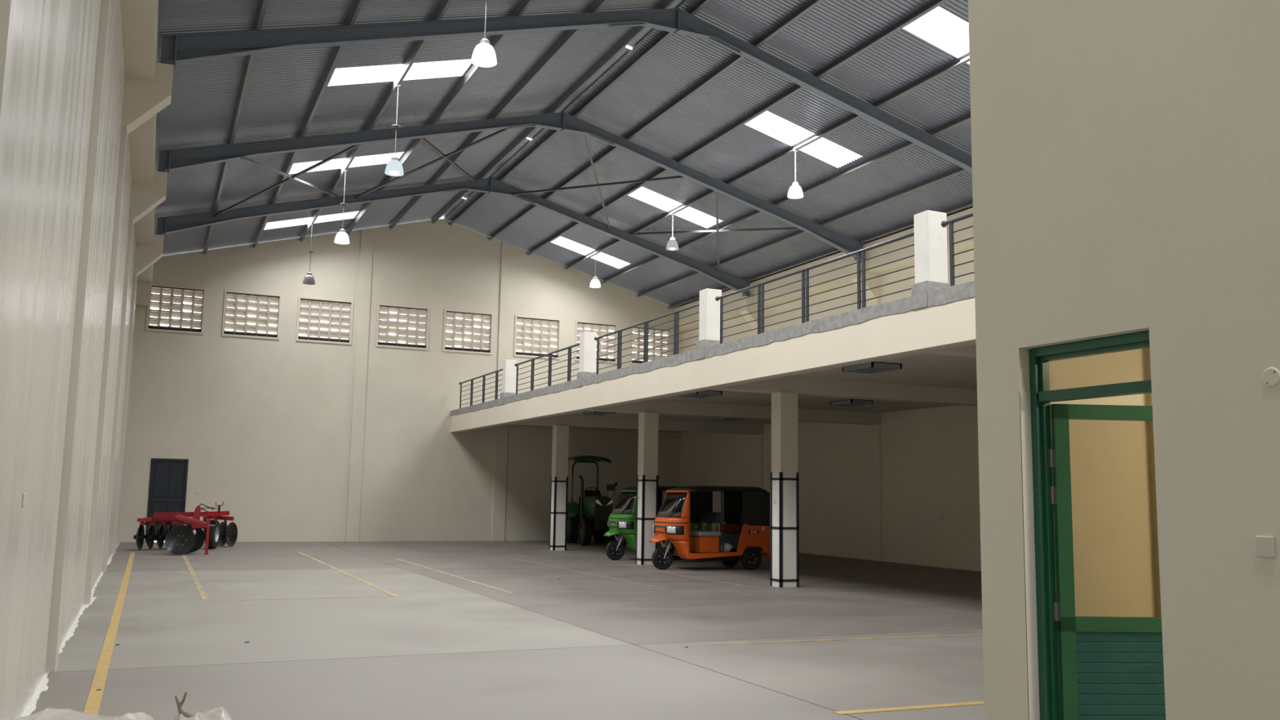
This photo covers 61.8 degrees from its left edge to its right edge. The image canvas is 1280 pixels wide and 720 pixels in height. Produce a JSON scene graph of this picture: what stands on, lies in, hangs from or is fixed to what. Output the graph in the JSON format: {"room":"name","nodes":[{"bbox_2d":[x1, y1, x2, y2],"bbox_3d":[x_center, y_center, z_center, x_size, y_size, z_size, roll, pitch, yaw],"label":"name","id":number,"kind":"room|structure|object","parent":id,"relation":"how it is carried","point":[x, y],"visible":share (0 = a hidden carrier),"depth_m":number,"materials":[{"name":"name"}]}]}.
{"room":"warehouse interior","nodes":[
{"label":"warehouse interior","id":0,"kind":"room"},
{"bbox_2d":[0,0,173,719],"bbox_3d":[-6.203,-1.052,12.658,0.880,8.520,42.400,4,-8,-24],"label":"wall","id":1,"kind":"structure","parent":0,"point":[84,86],"depth_m":8.90,"materials":[{"name":"beige paint"}]},
{"bbox_2d":[22,493,26,506],"bbox_3d":[-3.915,0.885,6.803,0.012,0.080,0.130,4,-8,-24],"label":"switch plate","id":2,"kind":"object","parent":1,"relation":"attached to","point":[24,495],"visible":1,"depth_m":6.75,"materials":[{"name":"grey plastic"}]},
{"bbox_2d":[118,218,681,542],"bbox_3d":[-6.804,0.620,35.468,18.660,10.826,0.300,4,-8,-24],"label":"wall","id":3,"kind":"structure","parent":0,"point":[299,441],"depth_m":34.41,"materials":[{"name":"beige paint"}]},
{"bbox_2d":[145,457,188,542],"bbox_3d":[-14.008,4.153,31.690,1.020,2.448,0.120,4,-8,-24],"label":"door","id":4,"kind":"structure","parent":3,"relation":"in","point":[168,477],"depth_m":31.71,"materials":[{"name":"grey metal"}]},
{"bbox_2d":[145,283,206,334],"bbox_3d":[-14.036,-1.528,32.390,1.595,1.425,0.235,4,-8,-24],"label":"window","id":5,"kind":"structure","parent":3,"relation":"in","point":[172,295],"depth_m":32.38,"materials":[{"name":"beige paint"}]},
{"bbox_2d":[222,289,281,339],"bbox_3d":[-12.070,-1.386,33.273,1.685,1.425,0.235,4,-8,-24],"label":"window","id":6,"kind":"structure","parent":3,"relation":"in","point":[276,301],"depth_m":33.25,"materials":[{"name":"beige paint"}]},
{"bbox_2d":[296,296,353,344],"bbox_3d":[-10.072,-1.242,34.171,1.705,1.425,0.235,4,-8,-24],"label":"window","id":7,"kind":"structure","parent":3,"relation":"in","point":[312,310],"depth_m":34.16,"materials":[{"name":"beige paint"}]},
{"bbox_2d":[375,302,429,350],"bbox_3d":[-7.815,-1.079,35.185,1.705,1.425,0.235,4,-8,-24],"label":"window","id":8,"kind":"structure","parent":3,"relation":"in","point":[422,316],"depth_m":35.17,"materials":[{"name":"beige paint"}]},
{"bbox_2d":[443,308,493,354],"bbox_3d":[-5.810,-0.935,36.086,1.690,1.425,0.235,4,-8,-24],"label":"window","id":9,"kind":"structure","parent":3,"relation":"in","point":[466,346],"depth_m":36.08,"materials":[{"name":"beige paint"}]},
{"bbox_2d":[513,315,560,359],"bbox_3d":[-3.580,-0.774,37.087,1.670,1.425,0.235,4,-8,-24],"label":"window","id":10,"kind":"structure","parent":3,"relation":"in","point":[531,322],"depth_m":37.07,"materials":[{"name":"beige paint"}]},
{"bbox_2d":[574,320,617,363],"bbox_3d":[-1.587,-0.630,37.983,1.610,1.425,0.235,4,-8,-24],"label":"window","id":11,"kind":"structure","parent":3,"relation":"in","point":[599,326],"depth_m":38.07,"materials":[{"name":"beige paint"}]},
{"bbox_2d":[630,324,671,364],"bbox_3d":[0.356,-0.490,38.856,1.620,1.425,0.235,4,-8,-24],"label":"window","id":12,"kind":"structure","parent":3,"relation":"in","point":[633,336],"depth_m":38.88,"materials":[{"name":"beige paint"}]},
{"bbox_2d":[20,540,984,719],"bbox_3d":[1.871,3.794,15.647,18.760,0.302,42.750,4,-8,-24],"label":"floor","id":13,"kind":"structure","parent":0,"point":[448,647],"depth_m":12.11,"materials":[{"name":"grey concrete"}]},
{"bbox_2d":[14,707,154,719],"bbox_3d":[-3.268,2.300,6.281,0.930,0.178,2.550,4,-8,-24],"label":"plastic sheet","id":14,"kind":"object","parent":13,"relation":"on","point":[48,713],"visible":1,"depth_m":7.00,"materials":[{"name":"white plastic"}]},
{"bbox_2d":[83,552,134,715],"bbox_3d":[-7.445,3.450,15.322,0.100,0.004,24.600,4,-8,-24],"label":"floor marking","id":15,"kind":"object","parent":13,"relation":"on","point":[93,702],"depth_m":10.52,"materials":[{"name":"yellow paint"}]},
{"bbox_2d":[133,502,237,554],"bbox_3d":[-11.849,4.307,27.814,2.282,1.253,4.508,2,-7,-10],"label":"disc harrow","id":16,"kind":"object","parent":13,"relation":"on","point":[190,537],"visible":1,"depth_m":27.39,"materials":[{"name":"metal"}]},
{"bbox_2d":[182,555,208,601],"bbox_3d":[-8.614,4.086,20.574,0.090,0.004,11.400,4,-8,-24],"label":"floor marking","id":17,"kind":"object","parent":13,"relation":"on","point":[204,598],"depth_m":18.75,"materials":[{"name":"yellow paint"}]},
{"bbox_2d":[173,691,231,719],"bbox_3d":[-2.620,2.310,6.604,0.465,0.258,2.200,4,-8,-24],"label":"plastic sheet","id":18,"kind":"object","parent":13,"relation":"on","point":[220,713],"visible":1,"depth_m":7.25,"materials":[{"name":"white plastic"}]},
{"bbox_2d":[243,595,394,599],"bbox_3d":[-4.846,3.596,16.151,2.261,0.004,0.060,4,-8,-23],"label":"floor marking","id":19,"kind":"object","parent":13,"relation":"on","point":[387,596],"depth_m":16.16,"materials":[{"name":"paint"}]},
{"bbox_2d":[295,551,399,596],"bbox_3d":[-6.361,4.334,22.267,0.090,0.004,12.550,4,-8,-24],"label":"floor marking","id":20,"kind":"object","parent":13,"relation":"on","point":[300,553],"depth_m":20.16,"materials":[{"name":"yellow paint"}]},
{"bbox_2d":[394,558,514,593],"bbox_3d":[-3.987,4.288,21.589,0.090,0.004,9.150,4,-8,-24],"label":"floor marking","id":21,"kind":"object","parent":13,"relation":"on","point":[456,576],"depth_m":20.37,"materials":[{"name":"yellow paint"}]},
{"bbox_2d":[549,425,568,551],"bbox_3d":[-2.319,3.665,30.739,0.394,3.556,0.356,4,-8,-24],"label":"column","id":22,"kind":"structure","parent":13,"relation":"on","point":[559,478],"depth_m":30.60,"materials":[{"name":"beige paint"}]},
{"bbox_2d":[505,556,668,589],"bbox_3d":[-1.441,4.478,22.788,0.070,0.004,9.250,4,-8,-24],"label":"floor marking","id":23,"kind":"object","parent":13,"relation":"on","point":[505,557],"depth_m":21.54,"materials":[{"name":"paint"}]},
{"bbox_2d":[566,455,617,545],"bbox_3d":[-1.543,4.527,34.799,1.520,2.876,3.036,3,-7,-17],"label":"tractor","id":24,"kind":"object","parent":13,"relation":"on","point":[594,509],"visible":0.86,"depth_m":34.21,"materials":[{"name":"green metal"}]},
{"bbox_2d":[595,500,613,522],"bbox_3d":[-1.134,4.726,33.447,0.560,0.680,0.085,3,-7,-17],"label":"grille","id":25,"kind":"object","parent":24,"relation":"attached to","point":[603,508],"depth_m":33.39,"materials":[{"name":"black plastic"}]},
{"bbox_2d":[606,482,617,490],"bbox_3d":[-0.874,3.996,33.809,0.354,0.266,0.120,3,-7,-17],"label":"work lamp","id":26,"kind":"object","parent":24,"relation":"attached to","point":[609,486],"depth_m":33.74,"materials":[{"name":"black plastic"}]},
{"bbox_2d":[514,589,671,593],"bbox_3d":[-0.749,3.893,18.003,2.812,0.004,0.060,4,-8,-23],"label":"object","id":27,"kind":"structure","parent":13,"relation":"on","point":[652,589],"depth_m":17.96,"materials":[{"name":"paint"}]},
{"bbox_2d":[635,412,658,564],"bbox_3d":[0.177,3.026,25.287,0.394,3.556,0.356,4,-8,-24],"label":"column","id":28,"kind":"structure","parent":13,"relation":"on","point":[647,476],"depth_m":25.17,"materials":[{"name":"beige paint"}]},
{"bbox_2d":[603,485,711,559],"bbox_3d":[0.352,4.107,27.020,2.724,1.845,1.233,4,-8,-24],"label":"tuk tuk","id":29,"kind":"object","parent":13,"relation":"on","point":[622,519],"visible":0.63,"depth_m":26.45,"materials":[{"name":"green paint"}]},
{"bbox_2d":[609,520,617,528],"bbox_3d":[-0.664,4.081,26.558,0.025,0.150,0.465,4,-8,-24],"label":"grille","id":30,"kind":"object","parent":29,"relation":"attached to","point":[613,524],"depth_m":26.53,"materials":[{"name":"green plastic"}]},
{"bbox_2d":[657,490,662,509],"bbox_3d":[0.047,3.795,27.569,1.150,0.890,0.020,4,-8,-24],"label":"door curtain","id":31,"kind":"object","parent":29,"relation":"hanging from","point":[660,492],"depth_m":27.80,"materials":[{"name":"black plastic"}]},
{"bbox_2d":[653,570,755,587],"bbox_3d":[1.161,4.319,21.177,0.070,0.004,4.350,4,-8,-24],"label":"floor marking","id":32,"kind":"object","parent":13,"relation":"on","point":[654,571],"depth_m":20.85,"materials":[{"name":"paint"}]},
{"bbox_2d":[648,485,770,569],"bbox_3d":[1.457,3.749,24.006,2.724,1.845,1.233,4,-8,-24],"label":"tuk tuk","id":33,"kind":"object","parent":13,"relation":"on","point":[745,510],"visible":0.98,"depth_m":23.77,"materials":[{"name":"orange paint"}]},
{"bbox_2d":[655,525,665,533],"bbox_3d":[0.441,3.723,23.544,0.025,0.150,0.465,4,-8,-24],"label":"grille","id":34,"kind":"object","parent":33,"relation":"attached to","point":[659,529],"depth_m":23.51,"materials":[{"name":"orange plastic"}]},
{"bbox_2d":[689,491,712,523],"bbox_3d":[1.152,3.438,24.556,1.150,0.890,0.020,4,-8,-24],"label":"door curtain","id":35,"kind":"object","parent":33,"relation":"hanging from","point":[702,501],"depth_m":24.64,"materials":[{"name":"black plastic"}]},
{"bbox_2d":[720,542,733,551],"bbox_3d":[1.925,4.172,23.751,0.292,0.225,0.258,4,-8,-24],"label":"plastic bag","id":36,"kind":"object","parent":33,"relation":"on","point":[727,547],"visible":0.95,"depth_m":23.67,"materials":[{"name":"grey plastic"}]},
{"bbox_2d":[723,491,742,524],"bbox_3d":[2.178,3.432,25.023,0.520,0.810,0.025,4,-8,-24],"label":"curtain","id":37,"kind":"object","parent":33,"relation":"hanging from","point":[732,500],"depth_m":25.00,"materials":[{"name":"black plastic"}]},
{"bbox_2d":[742,489,768,525],"bbox_3d":[2.583,3.301,23.924,0.700,0.810,0.025,4,-8,-24],"label":"curtain","id":38,"kind":"object","parent":33,"relation":"hanging from","point":[755,503],"depth_m":23.91,"materials":[{"name":"black fabric"}]},
{"bbox_2d":[768,492,769,525],"bbox_3d":[2.658,3.416,24.595,0.020,0.750,1.200,4,-8,-24],"label":"curtain","id":39,"kind":"object","parent":33,"relation":"hanging from","point":[769,492],"depth_m":24.06,"materials":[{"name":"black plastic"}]},
{"bbox_2d":[770,391,799,587],"bbox_3d":[2.678,2.385,19.821,0.394,3.556,0.356,4,-8,-24],"label":"column","id":40,"kind":"structure","parent":13,"relation":"on","point":[784,476],"depth_m":19.69,"materials":[{"name":"beige paint"}]},
{"bbox_2d":[710,634,982,644],"bbox_3d":[2.537,3.260,12.503,3.746,0.004,0.082,4,-8,-20],"label":"floor marking","id":41,"kind":"object","parent":13,"relation":"on","point":[962,634],"depth_m":12.42,"materials":[{"name":"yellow paint"}]},
{"bbox_2d":[832,701,984,714],"bbox_3d":[2.292,2.760,8.517,1.706,0.004,0.100,4,-8,-22],"label":"floor marking","id":42,"kind":"object","parent":13,"relation":"on","point":[906,708],"depth_m":8.44,"materials":[{"name":"yellow paint"}]},
{"bbox_2d":[154,0,973,308],"bbox_3d":[2.027,-5.844,16.848,18.660,2.506,42.650,4,-8,-24],"label":"ceiling","id":43,"kind":"structure","parent":0,"point":[687,100],"depth_m":23.57,"materials":[{"name":"metal"}]},
{"bbox_2d":[302,223,315,284],"bbox_3d":[-9.754,-3.159,31.685,0.360,1.825,0.360,4,-8,-24],"label":"lamp","id":44,"kind":"object","parent":43,"relation":"hanging from","point":[308,279],"visible":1,"depth_m":31.54,"materials":[{"name":"grey metal"}]},
{"bbox_2d":[264,211,358,229],"bbox_3d":[-9.815,-4.192,32.000,2.630,0.711,0.960,4,-8,-24],"label":"skylight","id":45,"kind":"object","parent":43,"relation":"attached to","point":[295,222],"visible":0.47,"depth_m":32.00,"materials":[{"name":"white plastic"}]},
{"bbox_2d":[333,169,349,244],"bbox_3d":[-7.271,-3.773,26.257,0.360,1.870,0.360,4,-8,-24],"label":"lamp","id":46,"kind":"object","parent":43,"relation":"hanging from","point":[341,237],"visible":1,"depth_m":26.10,"materials":[{"name":"grey metal"}]},
{"bbox_2d":[288,151,404,173],"bbox_3d":[-7.208,-4.860,26.303,2.630,0.711,0.960,4,-8,-24],"label":"skylight","id":47,"kind":"object","parent":43,"relation":"attached to","point":[380,158],"visible":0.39,"depth_m":26.32,"materials":[{"name":"white plastic"}]},
{"bbox_2d":[384,84,404,176],"bbox_3d":[-4.705,-4.455,20.655,0.360,1.820,0.360,4,-8,-24],"label":"lamp","id":48,"kind":"object","parent":43,"relation":"hanging from","point":[393,167],"visible":1,"depth_m":20.51,"materials":[{"name":"grey metal"}]},
{"bbox_2d":[328,58,471,85],"bbox_3d":[-4.568,-5.537,20.535,2.630,0.711,0.960,4,-8,-24],"label":"skylight","id":49,"kind":"object","parent":43,"relation":"attached to","point":[377,73],"visible":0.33,"depth_m":20.52,"materials":[{"name":"white plastic"}]},
{"bbox_2d":[155,177,751,296],"bbox_3d":[-4.341,-3.913,30.712,17.265,2.677,0.180,4,-8,-24],"label":"rafter","id":50,"kind":"object","parent":43,"relation":"attached to","point":[167,224],"visible":0.94,"depth_m":30.31,"materials":[{"name":"grey metal"}]},
{"bbox_2d":[715,191,719,272],"bbox_3d":[2.205,-3.567,30.349,0.060,0.764,6.871,0,-7,5],"label":"brace","id":51,"kind":"object","parent":50,"relation":"attached to","point":[717,195],"visible":1,"depth_m":29.89,"materials":[{"name":"grey metal"}]},
{"bbox_2d":[471,0,497,66],"bbox_3d":[-2.173,-5.080,15.118,0.360,1.870,0.360,4,-8,-24],"label":"lamp","id":52,"kind":"object","parent":43,"relation":"hanging from","point":[484,54],"visible":1,"depth_m":14.94,"materials":[{"name":"grey metal"}]},
{"bbox_2d":[157,111,865,260],"bbox_3d":[-1.858,-4.549,25.287,17.265,2.677,0.180,4,-8,-24],"label":"rafter","id":53,"kind":"object","parent":43,"relation":"attached to","point":[169,160],"visible":0.94,"depth_m":24.69,"materials":[{"name":"grey metal"}]},
{"bbox_2d":[212,144,361,217],"bbox_3d":[-8.520,-4.253,25.521,6.605,0.687,0.060,-5,-9,41],"label":"brace","id":54,"kind":"object","parent":53,"relation":"attached to","point":[353,147],"visible":1,"depth_m":25.42,"materials":[{"name":"grey metal"}]},
{"bbox_2d":[240,157,343,199],"bbox_3d":[-8.182,-4.312,25.683,0.060,1.062,6.704,1,-7,2],"label":"brace","id":55,"kind":"object","parent":53,"relation":"attached to","point":[247,159],"visible":0.93,"depth_m":25.03,"materials":[{"name":"grey metal"}]},
{"bbox_2d":[353,128,509,199],"bbox_3d":[-5.311,-4.978,27.075,6.594,0.714,0.060,-5,-9,41],"label":"brace","id":56,"kind":"object","parent":53,"relation":"attached to","point":[500,131],"visible":1,"depth_m":26.99,"materials":[{"name":"grey metal"}]},
{"bbox_2d":[415,133,478,183],"bbox_3d":[-4.844,-5.093,27.302,0.060,0.914,6.761,1,-7,3],"label":"brace","id":57,"kind":"object","parent":53,"relation":"attached to","point":[424,140],"visible":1,"depth_m":27.13,"materials":[{"name":"grey metal"}]},
{"bbox_2d":[583,134,611,231],"bbox_3d":[-1.119,-4.700,28.961,0.060,0.764,6.820,0,-7,4],"label":"brace","id":58,"kind":"object","parent":53,"relation":"attached to","point":[584,135],"visible":1,"depth_m":28.39,"materials":[{"name":"grey metal"}]},
{"bbox_2d":[511,175,684,195],"bbox_3d":[-1.260,-4.711,28.898,6.594,0.764,0.060,-5,-9,41],"label":"brace","id":59,"kind":"object","parent":53,"relation":"attached to","point":[677,176],"visible":1,"depth_m":28.68,"materials":[{"name":"grey metal"}]},
{"bbox_2d":[628,226,799,235],"bbox_3d":[2.109,-3.658,30.316,6.567,0.894,0.060,-5,-9,41],"label":"brace","id":60,"kind":"object","parent":53,"relation":"attached to","point":[784,228],"visible":1,"depth_m":30.20,"materials":[{"name":"grey metal"}]},
{"bbox_2d":[160,8,972,173],"bbox_3d":[0.667,-5.196,19.772,17.265,2.677,0.180,4,-8,-24],"label":"rafter","id":61,"kind":"object","parent":43,"relation":"attached to","point":[176,49],"visible":0.8,"depth_m":18.62,"materials":[{"name":"grey metal"}]},
{"bbox_2d":[551,235,629,268],"bbox_3d":[-1.681,-3.601,35.686,2.630,0.711,0.960,4,-8,-24],"label":"skylight","id":62,"kind":"object","parent":43,"relation":"attached to","point":[561,241],"visible":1,"depth_m":35.71,"materials":[{"name":"white plastic"}]},
{"bbox_2d":[589,253,600,288],"bbox_3d":[-1.461,-2.940,35.101,0.360,1.150,0.360,4,-8,-24],"label":"lamp","id":63,"kind":"object","parent":43,"relation":"hanging from","point":[595,283],"visible":1,"depth_m":34.97,"materials":[{"name":"grey metal"}]},
{"bbox_2d":[666,213,679,250],"bbox_3d":[0.911,-3.592,29.926,0.360,1.060,0.360,4,-8,-24],"label":"lamp","id":64,"kind":"object","parent":43,"relation":"hanging from","point":[672,245],"visible":1,"depth_m":29.79,"materials":[{"name":"grey metal"}]},
{"bbox_2d":[628,186,722,227],"bbox_3d":[0.959,-4.278,29.918,2.630,0.711,0.960,4,-8,-24],"label":"skylight","id":65,"kind":"object","parent":43,"relation":"attached to","point":[643,194],"visible":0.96,"depth_m":29.93,"materials":[{"name":"white plastic"}]},
{"bbox_2d":[787,148,803,199],"bbox_3d":[3.518,-4.225,24.225,0.360,1.130,0.360,4,-8,-24],"label":"lamp","id":66,"kind":"object","parent":43,"relation":"hanging from","point":[795,191],"visible":1,"depth_m":24.10,"materials":[{"name":"grey metal"}]},
{"bbox_2d":[745,111,862,168],"bbox_3d":[3.649,-4.967,24.041,2.630,0.711,0.960,4,-8,-24],"label":"skylight","id":67,"kind":"object","parent":43,"relation":"attached to","point":[772,125],"visible":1,"depth_m":24.06,"materials":[{"name":"white plastic"}]},
{"bbox_2d":[902,6,969,64],"bbox_3d":[5.958,-5.558,18.995,2.630,0.711,0.960,4,-8,-24],"label":"skylight","id":68,"kind":"object","parent":43,"relation":"attached to","point":[939,27],"visible":0.45,"depth_m":18.80,"materials":[{"name":"white plastic"}]},
{"bbox_2d":[672,207,981,571],"bbox_3d":[9.980,0.116,19.928,0.880,8.520,42.400,4,-8,-24],"label":"wall","id":69,"kind":"structure","parent":0,"point":[873,492],"depth_m":28.57,"materials":[{"name":"paint"}]},
{"bbox_2d":[450,280,977,434],"bbox_3d":[3.881,0.702,23.452,8.520,0.720,30.345,4,-8,-24],"label":"gallery","id":70,"kind":"object","parent":69,"relation":"attached to","point":[935,344],"visible":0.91,"depth_m":20.19,"materials":[{"name":"paint"}]},
{"bbox_2d":[458,368,502,408],"bbox_3d":[-4.879,0.920,32.749,0.090,0.920,4.895,4,-8,-24],"label":"railing","id":71,"kind":"object","parent":70,"relation":"on","point":[496,372],"visible":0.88,"depth_m":32.47,"materials":[{"name":"grey metal"}]},
{"bbox_2d":[499,359,516,404],"bbox_3d":[-3.738,0.640,30.443,0.385,1.280,0.310,4,-8,-24],"label":"pillar","id":72,"kind":"structure","parent":70,"relation":"on","point":[508,380],"depth_m":30.34,"materials":[{"name":"white paint"}]},
{"bbox_2d":[514,342,579,394],"bbox_3d":[-2.401,0.284,27.334,0.090,0.920,5.035,4,-8,-24],"label":"railing","id":73,"kind":"object","parent":70,"relation":"on","point":[569,359],"visible":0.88,"depth_m":27.07,"materials":[{"name":"grey metal"}]},
{"bbox_2d":[576,331,596,386],"bbox_3d":[-1.230,-0.002,24.964,0.385,1.280,0.310,4,-8,-24],"label":"pillar","id":74,"kind":"structure","parent":70,"relation":"on","point":[588,345],"depth_m":24.86,"materials":[{"name":"white paint"}]},
{"bbox_2d":[582,410,615,415],"bbox_3d":[-1.110,1.418,29.022,0.600,0.090,0.840,4,-8,-24],"label":"light","id":75,"kind":"object","parent":70,"relation":"attached to","point":[586,412],"visible":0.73,"depth_m":28.94,"materials":[{"name":"grey"}]},
{"bbox_2d":[594,303,699,374],"bbox_3d":[0.066,-0.347,21.945,0.090,0.920,5.195,4,-8,-24],"label":"railing","id":76,"kind":"object","parent":70,"relation":"on","point":[676,321],"visible":0.9,"depth_m":21.79,"materials":[{"name":"grey metal"}]},
{"bbox_2d":[679,390,721,398],"bbox_3d":[1.315,0.737,23.244,0.600,0.090,0.840,4,-8,-24],"label":"light","id":77,"kind":"object","parent":70,"relation":"attached to","point":[706,393],"visible":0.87,"depth_m":22.99,"materials":[{"name":"grey"}]},
{"bbox_2d":[696,288,721,359],"bbox_3d":[1.269,-0.642,19.502,0.385,1.280,0.310,4,-8,-24],"label":"pillar","id":78,"kind":"structure","parent":70,"relation":"on","point":[709,308],"depth_m":19.40,"materials":[{"name":"white paint"}]},
{"bbox_2d":[711,417,745,421],"bbox_3d":[2.527,1.667,30.547,0.600,0.090,0.840,4,-8,-24],"label":"light","id":79,"kind":"object","parent":70,"relation":"attached to","point":[722,419],"visible":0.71,"depth_m":30.49,"materials":[{"name":"grey"}]},
{"bbox_2d":[715,231,915,343],"bbox_3d":[2.520,-0.976,16.583,0.090,0.920,5.535,4,-8,-24],"label":"railing","id":80,"kind":"object","parent":70,"relation":"on","point":[860,262],"visible":0.88,"depth_m":16.41,"materials":[{"name":"grey metal"}]},
{"bbox_2d":[830,399,872,406],"bbox_3d":[4.917,1.001,24.894,0.600,0.090,0.840,4,-8,-24],"label":"light","id":81,"kind":"object","parent":70,"relation":"attached to","point":[849,402],"visible":1,"depth_m":24.66,"materials":[{"name":"grey"}]},
{"bbox_2d":[842,361,902,373],"bbox_3d":[3.910,0.132,18.054,0.600,0.090,0.840,4,-8,-24],"label":"light","id":82,"kind":"object","parent":70,"relation":"attached to","point":[872,367],"visible":0.97,"depth_m":17.86,"materials":[{"name":"grey"}]},
{"bbox_2d":[911,209,950,310],"bbox_3d":[3.794,-1.289,13.987,0.385,1.280,0.310,4,-8,-24],"label":"pillar","id":83,"kind":"structure","parent":70,"relation":"on","point":[931,258],"depth_m":13.89,"materials":[{"name":"white paint"}]},
{"bbox_2d":[941,212,974,286],"bbox_3d":[5.027,-1.619,11.104,0.090,0.920,5.575,4,-8,-24],"label":"railing","id":84,"kind":"object","parent":70,"relation":"on","point":[944,224],"visible":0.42,"depth_m":13.45,"materials":[{"name":"grey metal"}]},
{"bbox_2d":[1048,347,1161,714],"bbox_3d":[4.875,0.724,3.966,3.886,3.000,5.390,4,-8,-24],"label":"wall","id":85,"kind":"structure","parent":0,"point":[1115,538],"depth_m":5.88,"materials":[{"name":"beige paint"}]},
{"bbox_2d":[968,0,1279,719],"bbox_3d":[6.759,-0.599,1.599,5.506,5.300,11.770,4,-8,-24],"label":"wall","id":86,"kind":"structure","parent":0,"point":[1126,153],"depth_m":4.75,"materials":[{"name":"grey paint"}]},
{"bbox_2d":[1019,391,1039,719],"bbox_3d":[1.954,1.252,5.346,0.066,2.200,0.007,4,-8,-24],"label":"trim","id":87,"kind":"structure","parent":86,"relation":"attached to","point":[1025,406],"depth_m":5.37,"materials":[{"name":"white paint"}]},
{"bbox_2d":[1028,331,1165,719],"bbox_3d":[2.485,1.129,5.165,0.739,2.418,0.787,4,-8,-24],"label":"door","id":88,"kind":"structure","parent":86,"relation":"in","point":[1108,668],"depth_m":5.31,"materials":[{"name":"green metal"}]},
{"bbox_2d":[1254,535,1275,557],"bbox_3d":[2.459,0.734,4.210,0.012,0.081,0.077,4,-8,-24],"label":"switch plate","id":89,"kind":"object","parent":86,"relation":"attached to","point":[1264,545],"visible":1,"depth_m":4.20,"materials":[{"name":"grey plastic"}]},
{"bbox_2d":[1262,367,1279,386],"bbox_3d":[2.498,0.067,4.233,0.010,0.076,0.076,4,-8,-24],"label":"round cover","id":90,"kind":"object","parent":86,"relation":"attached to","point":[1271,375],"visible":1,"depth_m":4.23,"materials":[{"name":"grey paint"}]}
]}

